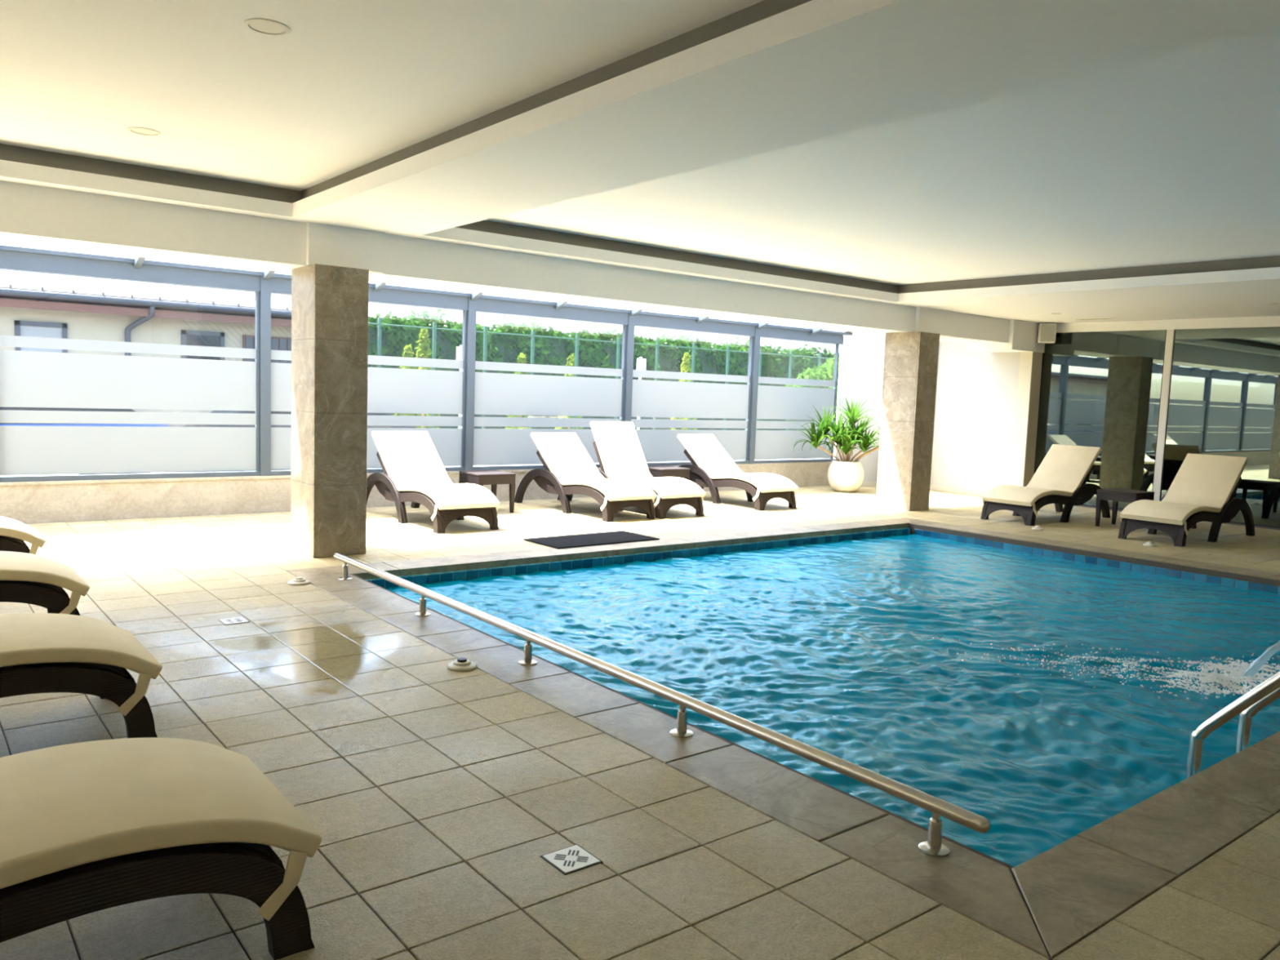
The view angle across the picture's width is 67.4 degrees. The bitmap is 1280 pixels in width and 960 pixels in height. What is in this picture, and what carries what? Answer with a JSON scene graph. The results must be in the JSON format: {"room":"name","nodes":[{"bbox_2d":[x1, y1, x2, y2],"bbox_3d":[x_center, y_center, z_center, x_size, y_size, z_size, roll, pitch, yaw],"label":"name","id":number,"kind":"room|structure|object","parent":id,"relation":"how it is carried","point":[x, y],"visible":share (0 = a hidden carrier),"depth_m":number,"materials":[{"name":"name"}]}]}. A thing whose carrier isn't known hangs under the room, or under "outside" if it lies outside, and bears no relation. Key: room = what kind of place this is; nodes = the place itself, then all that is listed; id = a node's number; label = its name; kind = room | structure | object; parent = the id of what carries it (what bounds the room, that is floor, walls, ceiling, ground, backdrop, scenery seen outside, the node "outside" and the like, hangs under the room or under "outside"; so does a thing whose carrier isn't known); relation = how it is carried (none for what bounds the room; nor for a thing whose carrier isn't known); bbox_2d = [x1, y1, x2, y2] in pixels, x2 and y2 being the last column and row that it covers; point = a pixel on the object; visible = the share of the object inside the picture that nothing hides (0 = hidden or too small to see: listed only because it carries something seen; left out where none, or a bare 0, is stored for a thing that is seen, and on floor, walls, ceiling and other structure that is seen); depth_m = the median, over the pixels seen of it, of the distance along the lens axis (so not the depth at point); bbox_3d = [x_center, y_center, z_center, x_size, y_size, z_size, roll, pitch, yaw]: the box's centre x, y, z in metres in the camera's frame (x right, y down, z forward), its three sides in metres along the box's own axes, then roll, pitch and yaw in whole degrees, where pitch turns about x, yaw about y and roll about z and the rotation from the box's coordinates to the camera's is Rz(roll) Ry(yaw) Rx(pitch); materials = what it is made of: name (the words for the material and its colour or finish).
{"room":"indoor swimming pool","nodes":[
{"label":"indoor swimming pool","id":0,"kind":"room"},
{"bbox_2d":[0,0,1279,323],"bbox_3d":[2.189,-2.073,5.063,29.180,0.736,12.180,-2,7,-38],"label":"ceiling","id":1,"kind":"structure","parent":0,"point":[1031,161],"depth_m":5.48,"materials":[{"name":"paint"}]},
{"bbox_2d":[127,126,160,135],"bbox_3d":[-3.176,-2.232,6.148,0.190,0.007,0.189,-2,7,-38],"label":"recessed light","id":2,"kind":"object","parent":1,"relation":"in","point":[142,131],"visible":1,"depth_m":6.14,"materials":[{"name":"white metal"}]},
{"bbox_2d":[131,128,156,134],"bbox_3d":[-3.176,-2.233,6.147,0.148,0.002,0.147,-2,7,-38],"label":"diffuser","id":3,"kind":"object","parent":2,"relation":"attached to","point":[142,131],"depth_m":6.15,"materials":[{"name":"white plastic"}]},
{"bbox_2d":[244,17,289,35],"bbox_3d":[-1.649,-2.002,4.246,0.190,0.007,0.189,-2,7,-38],"label":"recessed light","id":4,"kind":"object","parent":1,"relation":"in","point":[264,26],"visible":1,"depth_m":4.24,"materials":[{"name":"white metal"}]},
{"bbox_2d":[248,21,284,33],"bbox_3d":[-1.649,-2.004,4.246,0.148,0.002,0.147,-2,7,-38],"label":"diffuser","id":5,"kind":"object","parent":4,"relation":"attached to","point":[261,27],"depth_m":4.24,"materials":[{"name":"white plastic"}]},
{"bbox_2d":[1075,317,1115,319],"bbox_3d":[6.674,-2.357,14.047,0.120,0.008,0.560,-2,7,-38],"label":"ceiling vent","id":6,"kind":"object","parent":1,"relation":"in","point":[1105,317],"visible":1,"depth_m":14.00,"materials":[{"name":"white metal"}]},
{"bbox_2d":[0,485,1279,959],"bbox_3d":[1.398,1.127,6.372,28.780,0.300,14.000,-2,7,-38],"label":"floor","id":7,"kind":"structure","parent":0,"point":[435,795],"depth_m":3.58,"materials":[{"name":"tile"}]},
{"bbox_2d":[0,516,46,554],"bbox_3d":[-5.246,0.267,6.435,2.082,0.984,0.748,-2,7,-38],"label":"sun lounger","id":8,"kind":"object","parent":7,"relation":"on","point":[13,533],"visible":0.78,"depth_m":6.76,"materials":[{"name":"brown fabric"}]},
{"bbox_2d":[0,551,89,615],"bbox_3d":[-4.120,0.438,5.016,2.082,0.984,0.748,-2,7,-38],"label":"sun lounger","id":9,"kind":"object","parent":7,"relation":"on","point":[24,577],"visible":0.9,"depth_m":5.30,"materials":[{"name":"brown wicker"}]},
{"bbox_2d":[0,551,89,595],"bbox_3d":[-3.990,0.296,5.101,1.764,0.708,0.690,-2,7,-38],"label":"cushion","id":10,"kind":"object","parent":9,"relation":"on","point":[21,574],"depth_m":5.31,"materials":[{"name":"beige fabric"}]},
{"bbox_2d":[0,613,162,737],"bbox_3d":[-3.002,0.609,3.590,2.082,0.984,0.748,-2,7,-38],"label":"sun lounger","id":11,"kind":"object","parent":7,"relation":"on","point":[40,652],"visible":0.98,"depth_m":3.87,"materials":[{"name":"brown wicker"}]},
{"bbox_2d":[0,613,162,679],"bbox_3d":[-2.872,0.467,3.675,1.764,0.708,0.690,-2,7,-38],"label":"cushion","id":12,"kind":"object","parent":11,"relation":"on","point":[33,646],"depth_m":3.87,"materials":[{"name":"beige fabric"}]},
{"bbox_2d":[0,737,322,959],"bbox_3d":[-1.864,0.782,2.154,2.082,0.984,0.748,-2,7,-38],"label":"sun lounger","id":13,"kind":"object","parent":7,"relation":"on","point":[86,828],"visible":1,"depth_m":2.40,"materials":[{"name":"beige fabric"}]},
{"bbox_2d":[0,737,322,888],"bbox_3d":[-1.734,0.640,2.240,1.764,0.708,0.690,-2,7,-38],"label":"cushion","id":14,"kind":"object","parent":13,"relation":"on","point":[150,812],"depth_m":2.41,"materials":[{"name":"beige fabric"}]},
{"bbox_2d":[218,617,249,625],"bbox_3d":[-2.510,0.874,5.935,0.146,0.011,0.146,-2,7,-38],"label":"floor drain","id":15,"kind":"object","parent":7,"relation":"on","point":[240,620],"visible":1,"depth_m":5.92,"materials":[{"name":"white plastic"}]},
{"bbox_2d":[287,576,310,585],"bbox_3d":[-2.523,0.743,7.101,0.160,0.047,0.159,-2,7,-38],"label":"jet","id":16,"kind":"object","parent":7,"relation":"on","point":[299,580],"visible":1,"depth_m":7.06,"materials":[{"name":"beige plastic"}]},
{"bbox_2d":[290,263,368,557],"bbox_3d":[-2.722,-0.596,8.397,0.462,2.460,0.580,-2,7,-38],"label":"stone column","id":17,"kind":"structure","parent":7,"relation":"on","point":[330,303],"depth_m":8.18,"materials":[{"name":"stone"}]},
{"bbox_2d":[366,431,499,533],"bbox_3d":[-2.383,-0.017,10.685,0.748,0.984,2.082,-2,7,-38],"label":"sun lounger","id":18,"kind":"object","parent":7,"relation":"on","point":[415,473],"visible":0.93,"depth_m":10.62,"materials":[{"name":"brown wicker"}]},
{"bbox_2d":[446,657,476,671],"bbox_3d":[-0.953,0.979,5.137,0.160,0.047,0.159,-2,7,-38],"label":"jet","id":19,"kind":"object","parent":7,"relation":"on","point":[460,664],"visible":1,"depth_m":5.10,"materials":[{"name":"beige plastic"}]},
{"bbox_2d":[458,470,515,512],"bbox_3d":[-1.848,0.142,11.589,0.500,0.475,0.500,-2,7,-38],"label":"side table","id":20,"kind":"object","parent":7,"relation":"on","point":[481,477],"visible":0.77,"depth_m":11.47,"materials":[{"name":"brown plastic"}]},
{"bbox_2d":[540,844,603,875],"bbox_3d":[-0.220,1.218,3.080,0.146,0.011,0.146,-2,7,-38],"label":"floor drain","id":21,"kind":"object","parent":7,"relation":"on","point":[574,858],"visible":1,"depth_m":3.07,"materials":[{"name":"white plastic"}]},
{"bbox_2d":[514,432,656,522],"bbox_3d":[-0.707,-0.071,12.007,0.748,0.974,2.082,-2,7,-38],"label":"sun lounger","id":22,"kind":"object","parent":7,"relation":"on","point":[569,468],"visible":1,"depth_m":11.94,"materials":[{"name":"brown wicker"}]},
{"bbox_2d":[530,432,656,501],"bbox_3d":[-0.607,-0.195,11.875,0.690,0.697,1.774,-2,7,-38],"label":"cushion","id":23,"kind":"object","parent":22,"relation":"on","point":[569,468],"depth_m":12.02,"materials":[{"name":"beige fabric"}]},
{"bbox_2d":[523,530,659,548],"bbox_3d":[-0.478,0.597,9.679,1.270,0.012,0.610,-2,7,-40],"label":"door mat","id":24,"kind":"object","parent":7,"relation":"on","point":[620,536],"visible":1,"depth_m":9.62,"materials":[{"name":"black rubber"}]},
{"bbox_2d":[568,421,706,519],"bbox_3d":[-0.088,-0.170,12.448,0.748,1.134,2.082,-2,7,-38],"label":"sun lounger","id":25,"kind":"object","parent":7,"relation":"on","point":[620,454],"visible":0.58,"depth_m":12.45,"materials":[{"name":"brown wicker"}]},
{"bbox_2d":[589,421,706,498],"bbox_3d":[0.076,-0.283,12.236,0.690,0.857,1.569,-2,7,-38],"label":"cushion","id":26,"kind":"object","parent":25,"relation":"on","point":[620,454],"depth_m":12.50,"materials":[{"name":"beige fabric"}]},
{"bbox_2d":[648,465,689,480],"bbox_3d":[0.339,0.060,13.352,0.500,0.475,0.500,-2,7,-38],"label":"side table","id":27,"kind":"object","parent":7,"relation":"on","point":[663,470],"visible":0.52,"depth_m":13.16,"materials":[{"name":"brown plastic"}]},
{"bbox_2d":[676,434,798,511],"bbox_3d":[1.249,-0.137,13.628,0.748,0.952,2.082,-2,7,-38],"label":"sun lounger","id":28,"kind":"object","parent":7,"relation":"on","point":[712,467],"visible":0.88,"depth_m":13.46,"materials":[{"name":"brown wicker"}]},
{"bbox_2d":[365,527,1279,595],"bbox_3d":[2.265,1.674,7.623,7.300,1.445,5.725,-2,7,-38],"label":"wall tiles","id":29,"kind":"object","parent":7,"relation":"in","point":[466,575],"visible":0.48,"depth_m":9.52,"materials":[{"name":"blue tile"}]},
{"bbox_2d":[285,517,1279,959],"bbox_3d":[2.281,0.926,7.561,7.948,0.056,6.339,-2,7,-38],"label":"pool edge","id":30,"kind":"structure","parent":29,"relation":"on","point":[1075,887],"depth_m":3.65,"materials":[{"name":"tile"}]},
{"bbox_2d":[333,552,991,857],"bbox_3d":[-0.622,0.913,5.264,0.104,0.180,5.611,-2,7,-38],"label":"handrail","id":31,"kind":"object","parent":30,"relation":"on","point":[933,846],"visible":1,"depth_m":4.01,"materials":[{"name":"silver metal"}]},
{"bbox_2d":[1253,647,1279,675],"bbox_3d":[4.101,0.963,5.676,0.885,0.647,0.222,7,7,45],"label":"water jet","id":32,"kind":"object","parent":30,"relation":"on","point":[1278,647],"visible":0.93,"depth_m":5.92,"materials":[{"name":"white liquid"}]},
{"bbox_2d":[386,533,1279,866],"bbox_3d":[2.288,1.030,7.558,7.140,0.057,5.565,-2,7,-38],"label":"pool water","id":33,"kind":"object","parent":29,"relation":"in","point":[814,645],"visible":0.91,"depth_m":6.17,"materials":[{"name":"blue liquid"}]},
{"bbox_2d":[911,631,1279,699],"bbox_3d":[3.152,1.192,6.064,2.626,0.059,1.212,3,5,7],"label":"foam","id":34,"kind":"object","parent":33,"relation":"on","point":[1243,674],"visible":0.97,"depth_m":6.01,"materials":[{"name":"white"}]},
{"bbox_2d":[793,397,879,492],"bbox_3d":[3.502,-0.582,15.723,2.071,1.553,1.108,1,5,-9],"label":"potted plant","id":35,"kind":"object","parent":7,"relation":"on","point":[845,475],"visible":0.91,"depth_m":15.60,"materials":[{"name":"green plant"}]},
{"bbox_2d":[875,331,939,511],"bbox_3d":[3.763,-0.827,13.512,0.447,2.460,0.580,-2,7,-38],"label":"stone column","id":36,"kind":"structure","parent":7,"relation":"on","point":[910,369],"depth_m":13.33,"materials":[{"name":"stone"}]},
{"bbox_2d":[1031,524,1043,529],"bbox_3d":[4.898,0.582,11.812,0.136,0.047,0.135,-2,7,-38],"label":"jet","id":37,"kind":"object","parent":7,"relation":"on","point":[1036,527],"visible":1,"depth_m":11.78,"materials":[{"name":"beige plastic"}]},
{"bbox_2d":[980,444,1110,525],"bbox_3d":[5.527,0.046,12.978,2.082,1.015,0.748,-2,7,-38],"label":"sun lounger","id":38,"kind":"object","parent":7,"relation":"on","point":[1061,477],"visible":0.95,"depth_m":12.88,"materials":[{"name":"brown wicker"}]},
{"bbox_2d":[1095,488,1154,531],"bbox_3d":[6.193,0.372,12.276,0.500,0.475,0.500,-2,7,-38],"label":"side table","id":39,"kind":"object","parent":7,"relation":"on","point":[1116,495],"visible":0.78,"depth_m":12.20,"materials":[{"name":"brown plastic"}]},
{"bbox_2d":[1142,541,1156,546],"bbox_3d":[5.701,0.710,10.735,0.136,0.047,0.135,-2,7,-38],"label":"jet","id":40,"kind":"object","parent":7,"relation":"on","point":[1148,543],"visible":1,"depth_m":10.70,"materials":[{"name":"beige plastic"}]},
{"bbox_2d":[1118,453,1254,546],"bbox_3d":[6.641,0.215,11.574,2.082,1.015,0.748,-2,7,-38],"label":"sun lounger","id":41,"kind":"object","parent":7,"relation":"on","point":[1204,487],"visible":1,"depth_m":11.50,"materials":[{"name":"dark brown plastic"},{"name":"cream fabric"}]},
{"bbox_2d":[1186,671,1279,778],"bbox_3d":[2.833,1.357,4.061,0.630,1.566,0.814,-2,7,-38],"label":"pool ladder","id":42,"kind":"object","parent":7,"relation":"attached to","point":[1251,703],"visible":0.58,"depth_m":4.13,"materials":[{"name":"silver metal"}]},
{"bbox_2d":[827,459,863,492],"bbox_3d":[3.380,-0.063,15.775,0.590,0.500,0.590,-2,7,-38],"label":"pot","id":43,"kind":"object","parent":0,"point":[843,475],"depth_m":15.55,"materials":[{"name":"white ceramic"}]},
{"bbox_2d":[834,336,941,484],"bbox_3d":[4.292,-1.235,16.722,1.678,2.928,0.205,2,5,4],"label":"wall","id":44,"kind":"structure","parent":0,"point":[861,363],"depth_m":16.62,"materials":[{"name":"white paint"}]},
{"bbox_2d":[0,462,831,524],"bbox_3d":[-5.489,0.286,9.993,22.500,0.615,0.352,-2,7,-38],"label":"wall","id":45,"kind":"structure","parent":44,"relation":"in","point":[77,500],"depth_m":10.22,"materials":[{"name":"beige stone"}]},
{"bbox_2d":[0,249,260,482],"bbox_3d":[-5.242,-1.113,9.891,2.550,2.205,0.135,-2,7,-38],"label":"window","id":46,"kind":"structure","parent":45,"relation":"attached to","point":[28,379],"depth_m":9.86,"materials":[{"name":"white glass"}]},
{"bbox_2d":[259,275,468,475],"bbox_3d":[-3.240,-1.184,11.469,2.550,2.205,0.135,-2,7,-38],"label":"window","id":47,"kind":"structure","parent":45,"relation":"attached to","point":[389,390],"depth_m":11.62,"materials":[{"name":"white glass"}]},
{"bbox_2d":[463,297,628,471],"bbox_3d":[-1.239,-1.255,13.048,2.550,2.205,0.135,-2,7,-38],"label":"window","id":48,"kind":"structure","parent":45,"relation":"attached to","point":[486,393],"depth_m":12.84,"materials":[{"name":"white glass"}]},
{"bbox_2d":[623,312,755,466],"bbox_3d":[0.762,-1.327,14.627,2.550,2.205,0.135,-2,7,-38],"label":"window","id":49,"kind":"structure","parent":45,"relation":"attached to","point":[642,397],"depth_m":14.54,"materials":[{"name":"white glass"}]},
{"bbox_2d":[745,325,843,463],"bbox_3d":[2.601,-1.392,16.077,2.135,2.205,0.135,-2,7,-38],"label":"window","id":50,"kind":"structure","parent":45,"relation":"attached to","point":[771,402],"depth_m":15.97,"materials":[{"name":"white glass"}]},
{"bbox_2d":[0,244,885,344],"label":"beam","id":51,"kind":"structure","parent":44,"relation":"in","point":[138,261],"depth_m":11.91,"materials":[{"name":"grey metal"}]},
{"bbox_2d":[860,481,986,495],"bbox_3d":[4.847,0.139,16.432,2.863,0.085,0.640,5,6,27],"label":"baseboard","id":52,"kind":"structure","parent":44,"relation":"attached to","point":[964,491],"depth_m":16.36,"materials":[{"name":"beige paint"}]},
{"bbox_2d":[932,315,1279,491],"bbox_3d":[9.264,-0.759,11.659,0.420,3.261,12.870,-2,7,-38],"label":"wall","id":53,"kind":"structure","parent":0,"point":[988,402],"depth_m":15.71,"materials":[{"name":"white paint"}]},
{"bbox_2d":[0,180,1044,352],"bbox_3d":[-3.057,-2.276,8.231,24.280,1.090,0.750,-2,7,-38],"label":"beam","id":54,"kind":"structure","parent":53,"relation":"attached to","point":[30,215],"depth_m":8.82,"materials":[{"name":"paint"}]},
{"bbox_2d":[1037,323,1056,343],"bbox_3d":[6.376,-2.300,15.061,0.240,0.300,0.308,3,5,14],"label":"wall speaker","id":55,"kind":"object","parent":53,"relation":"attached to","point":[1046,331],"visible":1,"depth_m":14.92,"materials":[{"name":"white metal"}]},
{"bbox_2d":[1033,329,1173,510],"bbox_3d":[7.023,-0.922,14.669,0.062,2.675,1.970,-2,7,-38],"label":"mirror","id":56,"kind":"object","parent":53,"relation":"in","point":[1108,391],"depth_m":14.50,"materials":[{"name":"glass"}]},
{"bbox_2d":[1159,326,1279,528],"bbox_3d":[8.251,-0.735,13.121,0.062,2.675,2.000,-2,7,-38],"label":"mirror","id":57,"kind":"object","parent":53,"relation":"in","point":[1224,397],"depth_m":13.19,"materials":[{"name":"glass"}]},
{"label":"outside","id":58,"kind":"structure","parent":0,"visible":0},
{"bbox_2d":[0,447,835,476],"bbox_3d":[-17.369,-2.329,38.069,100.000,0.250,58.680,-2,7,-38],"label":"ground","id":59,"kind":"structure","parent":58,"point":[834,447],"depth_m":17.61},
{"bbox_2d":[0,406,169,475],"bbox_3d":[-8.477,-0.553,12.645,4.220,1.475,1.880,-2,7,-38],"label":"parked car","id":60,"kind":"object","parent":59,"relation":"on","point":[1,407],"visible":0.02,"depth_m":12.56,"materials":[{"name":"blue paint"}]},
{"bbox_2d":[0,242,293,413],"bbox_3d":[-16.461,-2.648,15.097,21.600,4.630,5.584,-2,7,-38],"label":"building","id":61,"kind":"structure","parent":59,"relation":"on","point":[33,304],"depth_m":17.70,"materials":[{"name":"beige paint"}]},
{"bbox_2d":[166,410,416,471],"bbox_3d":[-6.352,-0.907,17.365,4.220,1.475,1.880,-2,7,-38],"label":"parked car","id":62,"kind":"object","parent":59,"relation":"on","point":[213,411],"visible":0.02,"depth_m":16.41,"materials":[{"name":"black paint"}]},
{"bbox_2d":[394,343,421,428],"bbox_3d":[-5.138,-1.743,21.237,0.814,2.533,0.880,-2,7,-38],"label":"conifer","id":63,"kind":"object","parent":59,"relation":"on","point":[406,353],"visible":0.16,"depth_m":21.08,"materials":[{"name":"green plant"}]},
{"bbox_2d":[413,328,439,428],"bbox_3d":[-5.129,-2.118,22.735,0.980,3.007,1.011,2,5,-6],"label":"conifer","id":64,"kind":"object","parent":59,"relation":"on","point":[424,341],"visible":0.22,"depth_m":22.55,"materials":[{"name":"green plant"}]},
{"bbox_2d":[456,345,462,466],"bbox_3d":[-2.911,-1.025,15.550,0.200,2.300,0.055,-2,7,-38],"label":"sign post","id":65,"kind":"object","parent":59,"relation":"on","point":[459,349],"visible":0.23,"depth_m":15.41,"materials":[{"name":"white"}]},
{"bbox_2d":[170,307,834,452],"bbox_3d":[1.544,-2.098,25.329,25.608,2.980,0.060,-2,7,-38],"label":"wire fence","id":66,"kind":"object","parent":59,"relation":"on","point":[380,324],"visible":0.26,"depth_m":22.65,"materials":[{"name":"metal"}]},
{"bbox_2d":[505,352,535,429],"bbox_3d":[-2.926,-1.862,23.479,1.006,2.522,0.940,-2,7,-38],"label":"conifer","id":67,"kind":"object","parent":59,"relation":"on","point":[522,359],"visible":0.11,"depth_m":23.34,"materials":[{"name":"green plant"}]},
{"bbox_2d":[554,352,583,429],"bbox_3d":[-1.777,-1.939,24.396,0.902,2.592,0.865,4,5,16],"label":"conifer","id":68,"kind":"object","parent":59,"relation":"on","point":[571,357],"visible":0.17,"depth_m":24.22,"materials":[{"name":"green plant"}]},
{"bbox_2d":[280,271,858,355],"bbox_3d":[-2.858,-5.858,45.358,41.000,6.500,8.600,-2,7,-38],"label":"sky","id":69,"kind":"structure","parent":59,"relation":"on","point":[483,319],"depth_m":42.88,"materials":[{"name":"grey"}]},
{"bbox_2d":[368,308,839,442],"bbox_3d":[2.798,-3.151,32.798,30.832,3.807,2.036,-2,7,-38],"label":"hedge","id":70,"kind":"object","parent":59,"relation":"on","point":[522,328],"visible":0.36,"depth_m":28.45,"materials":[{"name":"green plant"}]},
{"bbox_2d":[636,356,645,429],"bbox_3d":[-0.023,-1.128,17.828,0.200,2.300,0.055,-2,7,-38],"label":"sign post","id":71,"kind":"object","parent":59,"relation":"on","point":[641,362],"visible":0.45,"depth_m":17.72,"materials":[{"name":"white"}]},
{"bbox_2d":[671,351,697,430],"bbox_3d":[1.217,-2.159,26.776,0.966,2.814,0.988,-2,7,-38],"label":"conifer","id":72,"kind":"object","parent":59,"relation":"on","point":[686,361],"visible":0.2,"depth_m":26.58,"materials":[{"name":"green plant"}]},
{"bbox_2d":[782,355,839,458],"bbox_3d":[4.739,-1.799,24.546,2.358,2.777,2.620,3,5,7],"label":"leafy tree","id":73,"kind":"object","parent":59,"relation":"on","point":[825,371],"visible":0.2,"depth_m":24.00,"materials":[{"name":"green plant"}]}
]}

